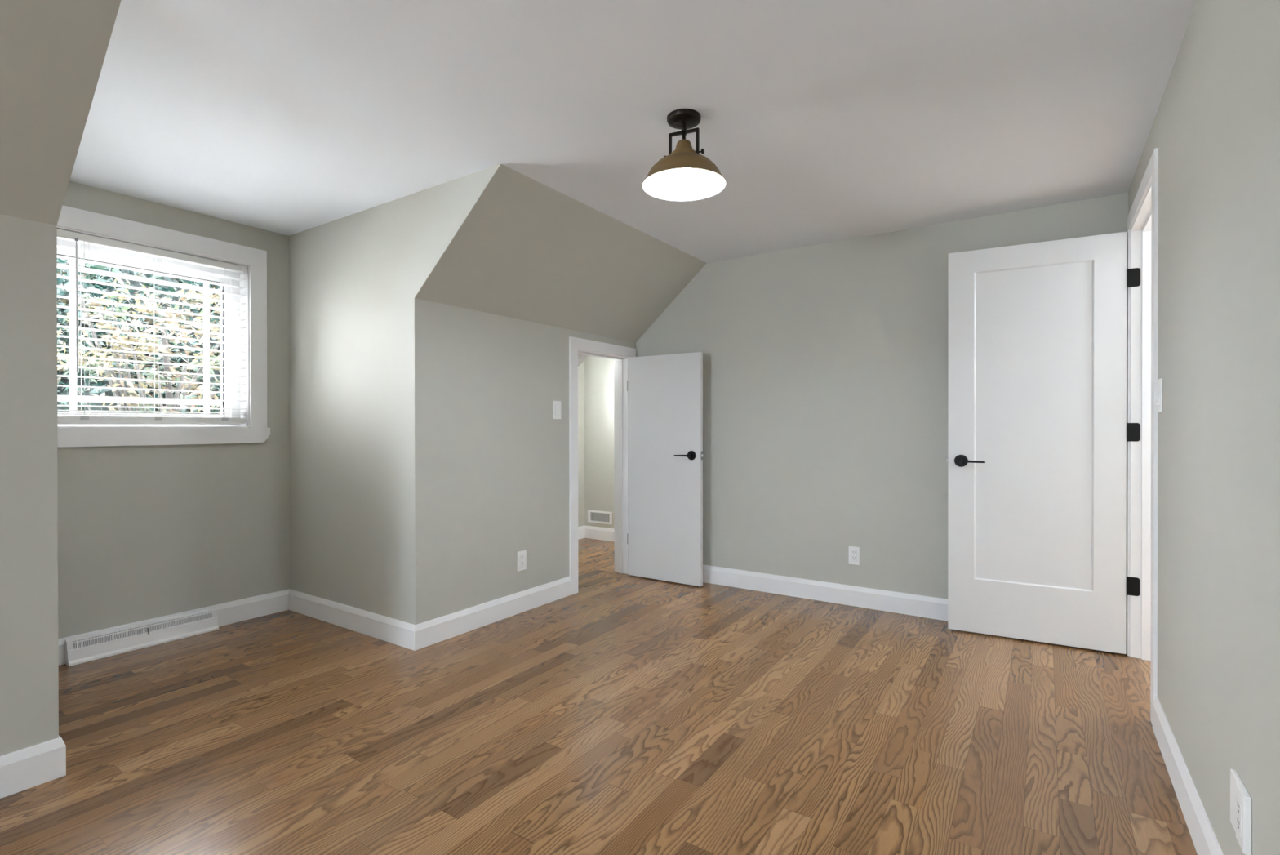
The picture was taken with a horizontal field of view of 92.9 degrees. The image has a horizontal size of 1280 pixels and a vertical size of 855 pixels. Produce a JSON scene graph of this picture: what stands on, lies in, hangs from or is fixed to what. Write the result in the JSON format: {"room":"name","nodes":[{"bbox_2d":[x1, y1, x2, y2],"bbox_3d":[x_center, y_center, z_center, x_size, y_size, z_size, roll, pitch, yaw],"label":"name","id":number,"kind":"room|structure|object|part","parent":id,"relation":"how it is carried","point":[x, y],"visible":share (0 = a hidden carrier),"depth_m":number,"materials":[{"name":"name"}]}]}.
{"room":"empty attic bedroom","nodes":[
{"label":"empty attic bedroom","id":0,"kind":"room"},
{"bbox_2d":[0,213,58,755],"bbox_3d":[-3.349,0.240,-0.228,0.120,1.742,5.252,0,0,34],"label":"wall","id":1,"kind":"structure","parent":0,"point":[28,531],"depth_m":1.87,"materials":[{"name":"grey paint"}]},
{"bbox_2d":[0,737,66,798],"bbox_3d":[-3.255,1.049,-0.206,0.014,0.122,5.147,0,0,34],"label":"baseboard","id":2,"kind":"structure","parent":1,"relation":"attached to","point":[20,770],"depth_m":1.87,"materials":[{"name":"white wood"}]},
{"bbox_2d":[0,0,120,225],"bbox_3d":[-3.097,-0.970,-0.400,0.727,0.678,5.252,0,0,34],"label":"wall","id":3,"kind":"structure","parent":0,"point":[52,52],"depth_m":1.67,"materials":[{"name":"grey paint"}]},
{"bbox_2d":[56,1,120,729],"bbox_3d":[-2.212,-0.078,2.099,2.020,2.360,0.120,0,0,34],"label":"wall","id":4,"kind":"structure","parent":0,"point":[120,2],"depth_m":1.92,"materials":[{"name":"grey paint"}]},
{"bbox_2d":[57,181,289,638],"bbox_3d":[-2.561,-0.032,3.191,0.230,2.260,1.311,0,0,34],"label":"wall","id":5,"kind":"structure","parent":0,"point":[145,531],"depth_m":3.21,"materials":[{"name":"grey paint"}]},
{"bbox_2d":[65,606,218,666],"bbox_3d":[-2.488,1.042,3.077,0.052,0.114,0.613,0,0,34],"label":"floor vent","id":6,"kind":"object","parent":5,"relation":"attached to","point":[85,648],"visible":1,"depth_m":3.04,"materials":[{"name":"white metal"}]},
{"bbox_2d":[72,610,213,648],"bbox_3d":[-2.493,1.012,3.080,0.022,0.035,0.572,0,0,34],"label":"grille","id":7,"kind":"object","parent":6,"relation":"attached to","point":[100,639],"depth_m":3.05,"materials":[{"name":"white metal"}]},
{"bbox_2d":[56,228,247,424],"bbox_3d":[-2.511,-0.474,3.159,0.071,0.910,0.848,0,0,34],"label":"window blind","id":8,"kind":"object","parent":5,"relation":"attached to","point":[62,234],"visible":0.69,"depth_m":3.12,"materials":[{"name":"white plastic"}]},
{"bbox_3d":[-2.677,-0.472,2.922,0.054,0.843,0.002,0,0,34],"label":"ladder cord","id":9,"kind":"part","parent":8,"relation":"part of","materials":[{"name":"white fabric"}]},
{"bbox_3d":[-2.564,-0.477,3.042,0.002,0.833,0.292,0,0,33],"label":"lift cord","id":10,"kind":"part","parent":8,"relation":"part of","materials":[{"name":"white fabric"}]},
{"bbox_3d":[-2.517,-0.039,3.163,0.049,0.039,0.837,0,0,34],"label":"rail","id":11,"kind":"part","parent":8,"relation":"part of","materials":[{"name":"white plastic"}]},
{"bbox_3d":[-2.516,-0.473,3.164,0.054,0.843,0.002,0,0,34],"label":"ladder cord","id":12,"kind":"part","parent":8,"relation":"part of","materials":[{"name":"white fabric"}]},
{"bbox_3d":[-2.346,-0.474,3.419,0.054,0.843,0.002,0,0,34],"label":"ladder cord","id":13,"kind":"part","parent":8,"relation":"part of","materials":[{"name":"white fabric"}]},
{"bbox_2d":[56,204,266,427],"bbox_3d":[-2.566,-0.517,3.193,0.218,1.036,1.042,0,0,34],"label":"window","id":14,"kind":"structure","parent":5,"relation":"attached to","point":[245,388],"depth_m":3.41,"materials":[{"name":"white plastic"}]},
{"bbox_2d":[57,588,288,665],"bbox_3d":[-2.483,1.038,3.143,0.014,0.122,1.311,0,0,34],"label":"baseboard","id":15,"kind":"structure","parent":5,"relation":"attached to","point":[240,610],"depth_m":3.45,"materials":[{"name":"white wood"}]},
{"bbox_2d":[288,164,500,624],"bbox_3d":[-1.419,-0.083,3.290,2.020,2.360,0.120,0,0,34],"label":"wall","id":16,"kind":"structure","parent":0,"point":[355,280],"depth_m":3.28,"materials":[{"name":"grey paint"}]},
{"bbox_2d":[288,588,415,650],"bbox_3d":[-1.619,1.036,3.347,1.228,0.122,0.014,0,0,34],"label":"baseboard","id":17,"kind":"structure","parent":16,"relation":"attached to","point":[389,629],"depth_m":3.29,"materials":[{"name":"white wood"}]},
{"bbox_2d":[414,297,635,624],"bbox_3d":[-0.624,0.224,3.865,0.120,1.742,1.954,0,0,34],"label":"wall","id":18,"kind":"structure","parent":0,"point":[491,455],"depth_m":3.39,"materials":[{"name":"grey paint"}]},
{"bbox_2d":[414,576,570,650],"bbox_3d":[-0.788,1.035,3.499,0.014,0.122,1.187,0,0,34],"label":"baseboard","id":19,"kind":"structure","parent":18,"relation":"attached to","point":[440,628],"depth_m":3.39,"materials":[{"name":"white wood"}]},
{"bbox_2d":[517,550,526,571],"bbox_3d":[-0.704,0.791,3.630,0.007,0.116,0.071,0,0,34],"label":"wall outlet","id":20,"kind":"object","parent":18,"relation":"attached to","point":[522,555],"visible":1,"depth_m":3.63,"materials":[{"name":"white plastic"}]},
{"bbox_2d":[520,554,524,566],"bbox_3d":[-0.702,0.791,3.629,0.002,0.069,0.035,0,0,34],"label":"receptacle","id":21,"kind":"object","parent":20,"relation":"attached to","point":[522,556],"depth_m":3.63,"materials":[{"name":"white plastic"}]},
{"bbox_2d":[552,400,560,418],"bbox_3d":[-0.529,-0.116,3.890,0.008,0.116,0.074,0,0,34],"label":"light switch","id":22,"kind":"object","parent":18,"relation":"attached to","point":[556,404],"visible":1,"depth_m":3.88,"materials":[{"name":"white plastic"}]},
{"bbox_2d":[568,336,635,595],"bbox_3d":[-0.297,0.246,4.343,0.138,1.694,0.764,0,0,34],"label":"door frame","id":23,"kind":"structure","parent":18,"relation":"attached to","point":[620,354],"depth_m":4.41,"materials":[{"name":"white wood"}]},
{"bbox_2d":[626,351,702,586],"bbox_3d":[0.170,0.281,4.342,0.626,1.604,0.145,0,0,34],"label":"door","id":24,"kind":"structure","parent":18,"relation":"in","point":[664,535],"depth_m":4.31,"materials":[{"name":"white paint"}]},
{"bbox_3d":[0.287,0.188,4.187,0.118,0.013,0.016,0,0,34],"label":"lever","id":25,"kind":"part","parent":24,"relation":"part of","materials":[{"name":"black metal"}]},
{"bbox_3d":[0.342,0.188,4.173,0.065,0.065,0.055,0,0,34],"label":"handle","id":26,"kind":"part","parent":24,"relation":"part of","materials":[{"name":"black metal"}]},
{"bbox_2d":[414,164,706,342],"bbox_3d":[-0.339,-0.987,3.742,0.727,0.678,2.074,0,0,34],"label":"wall","id":27,"kind":"structure","parent":0,"point":[527,250],"depth_m":3.39,"materials":[{"name":"grey paint"}]},
{"bbox_2d":[577,360,584,526],"bbox_3d":[-0.989,0.090,5.489,0.120,2.000,1.405,0,0,34],"label":"wall","id":28,"kind":"structure","parent":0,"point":[581,367],"depth_m":6.00,"materials":[{"name":"grey paint"}]},
{"bbox_2d":[577,525,585,539],"bbox_3d":[-0.894,1.028,5.513,0.014,0.122,1.265,0,0,34],"label":"baseboard","id":29,"kind":"structure","parent":28,"relation":"attached to","point":[581,530],"depth_m":5.98,"materials":[{"name":"white wood"}]},
{"bbox_2d":[577,354,586,366],"bbox_3d":[-0.585,-0.596,4.199,0.187,0.420,0.550,0,0,34],"label":"wall","id":30,"kind":"structure","parent":0,"point":[581,357],"depth_m":4.38,"materials":[{"name":"grey paint"}]},
{"bbox_2d":[0,537,1197,854],"bbox_3d":[-0.845,1.165,0.732,5.900,0.120,9.620,0,0,34],"label":"floor","id":31,"kind":"structure","parent":0,"point":[623,713],"depth_m":2.13,"materials":[{"name":"brown wood"}]},
{"bbox_2d":[584,355,613,528],"bbox_3d":[-0.115,0.088,5.823,1.204,2.000,0.120,0,0,34],"label":"wall","id":32,"kind":"structure","parent":0,"point":[598,371],"depth_m":5.94,"materials":[{"name":"grey paint"}]},
{"bbox_2d":[584,524,613,541],"bbox_3d":[-0.102,1.027,5.737,1.084,0.122,0.014,0,0,34],"label":"baseboard","id":33,"kind":"structure","parent":32,"relation":"attached to","point":[591,532],"depth_m":5.92,"materials":[{"name":"white wood"}]},
{"bbox_2d":[587,509,612,524],"bbox_3d":[-0.392,0.867,5.933,0.292,0.120,0.008,0,0,34],"label":"air vent","id":34,"kind":"object","parent":32,"relation":"in","point":[593,516],"visible":1,"depth_m":5.93,"materials":[{"name":"white metal"}]},
{"bbox_2d":[69,0,1196,262],"bbox_3d":[-1.613,-1.229,0.645,4.327,0.150,8.640,0,0,34],"label":"ceiling","id":35,"kind":"structure","parent":0,"point":[822,121],"depth_m":2.19,"materials":[{"name":"white paint"}]},
{"bbox_2d":[641,108,726,201],"bbox_3d":[0.164,-1.033,2.275,0.315,0.255,0.315,0,0,34],"label":"ceiling light","id":36,"kind":"object","parent":35,"relation":"hanging from","point":[683,175],"visible":1,"depth_m":2.29,"materials":[{"name":"brown metal"}]},
{"bbox_3d":[0.164,-0.988,2.275,0.059,0.106,0.059,0,0,34],"label":"bulb","id":37,"kind":"part","parent":36,"relation":"part of","materials":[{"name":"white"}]},
{"bbox_3d":[0.164,-1.101,2.274,0.019,0.068,0.019,0,0,34],"label":"stem","id":38,"kind":"part","parent":36,"relation":"part of","materials":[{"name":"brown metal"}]},
{"bbox_3d":[0.164,-0.989,2.275,0.315,0.168,0.315,0,0,34],"label":"lamp shade","id":39,"kind":"part","parent":36,"relation":"part of","materials":[{"name":"brown metal"}]},
{"bbox_2d":[635,192,1128,599],"bbox_3d":[1.225,-0.052,3.878,3.183,2.290,0.120,0,0,34],"label":"wall","id":40,"kind":"structure","parent":0,"point":[825,366],"depth_m":3.80,"materials":[{"name":"grey paint"}]},
{"bbox_2d":[702,564,947,621],"bbox_3d":[1.189,1.032,3.826,2.943,0.122,0.014,0,0,34],"label":"baseboard","id":41,"kind":"structure","parent":40,"relation":"attached to","point":[933,607],"depth_m":3.81,"materials":[{"name":"white wood"}]},
{"bbox_2d":[848,546,859,564],"bbox_3d":[1.318,0.784,3.744,0.067,0.112,0.007,0,0,34],"label":"wall outlet","id":42,"kind":"object","parent":40,"relation":"attached to","point":[854,551],"visible":1,"depth_m":3.74,"materials":[{"name":"white plastic"}]},
{"bbox_2d":[851,549,857,561],"bbox_3d":[1.316,0.784,3.742,0.035,0.069,0.002,0,0,34],"label":"receptacle","id":43,"kind":"object","parent":42,"relation":"attached to","point":[854,552],"depth_m":3.74,"materials":[{"name":"white plastic"}]},
{"bbox_2d":[1128,0,1279,854],"bbox_3d":[0.139,-0.032,-0.516,0.120,2.280,8.640,0,0,34],"label":"wall","id":44,"kind":"structure","parent":0,"point":[1215,130],"depth_m":1.42,"materials":[{"name":"grey paint"}]},
{"bbox_2d":[946,231,1140,653],"bbox_3d":[2.027,0.071,3.109,0.823,2.027,0.145,0,0,29],"label":"door","id":45,"kind":"structure","parent":44,"relation":"in","point":[1038,430],"depth_m":3.09,"materials":[{"name":"white paint"}]},
{"bbox_3d":[1.707,0.175,3.236,0.065,0.065,0.055,0,0,29],"label":"handle","id":46,"kind":"part","parent":45,"relation":"part of","materials":[{"name":"black metal"}]},
{"bbox_3d":[1.744,0.175,3.194,0.118,0.013,0.016,0,0,29],"label":"lever","id":47,"kind":"part","parent":45,"relation":"part of","materials":[{"name":"black metal"}]},
{"bbox_2d":[1126,147,1158,724],"bbox_3d":[2.186,0.038,2.566,0.133,2.116,0.914,0,0,34],"label":"door frame","id":48,"kind":"structure","parent":44,"relation":"attached to","point":[1142,220],"depth_m":2.87,"materials":[{"name":"white wood"}]},
{"bbox_2d":[1155,377,1162,413],"bbox_3d":[1.837,-0.115,2.154,0.012,0.120,0.070,0,0,34],"label":"light switch","id":49,"kind":"object","parent":44,"relation":"attached to","point":[1159,401],"visible":1,"depth_m":2.14,"materials":[{"name":"white plastic"}]},
{"bbox_2d":[1152,695,1223,854],"bbox_3d":[-0.181,1.049,-0.874,0.014,0.122,7.443,0,0,34],"label":"baseboard","id":50,"kind":"structure","parent":44,"relation":"attached to","point":[1205,841],"depth_m":1.72,"materials":[{"name":"white wood"}]},
{"bbox_2d":[1230,768,1252,854],"bbox_3d":[1.238,0.789,1.258,0.014,0.115,0.122,0,0,34],"label":"wall outlet","id":51,"kind":"object","parent":44,"relation":"attached to","point":[1241,802],"visible":1,"depth_m":1.22,"materials":[{"name":"white plastic"}]},
{"bbox_3d":[1.257,0.789,1.282,0.010,0.114,0.061,0,0,34],"label":"blank plate","id":52,"kind":"part","parent":51,"relation":"part of","materials":[{"name":"white plastic"}]},
{"bbox_2d":[1236,795,1241,837],"bbox_3d":[1.217,0.789,1.236,0.002,0.069,0.035,0,0,34],"label":"receptacle","id":53,"kind":"object","parent":51,"relation":"attached to","point":[1238,797],"depth_m":1.23,"materials":[{"name":"white plastic"}]},
{"bbox_3d":[1.222,0.789,1.232,0.012,0.115,0.061,0,0,34],"label":"plate","id":54,"kind":"part","parent":51,"relation":"part of","materials":[{"name":"white plastic"}]},
{"label":"outside","id":55,"kind":"structure","parent":0,"visible":0},
{"bbox_3d":[-24.465,4.360,20.928,55.400,0.200,60.000,0,0,34],"label":"ground","id":56,"kind":"structure","parent":55,"visible":0},
{"bbox_2d":[57,257,220,414],"bbox_3d":[-9.139,0.282,11.778,3.487,8.004,7.667,0,0,27],"label":"evergreen tree","id":57,"kind":"object","parent":56,"relation":"on","point":[61,390],"visible":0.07,"depth_m":10.57,"materials":[{"name":"green plant"}]},
{"bbox_2d":[57,275,220,414],"bbox_3d":[-6.473,1.102,8.344,1.174,6.371,2.759,0,0,34],"label":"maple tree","id":58,"kind":"object","parent":56,"relation":"on","point":[124,346],"visible":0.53,"depth_m":8.02,"materials":[{"name":"green plant"}]}
]}

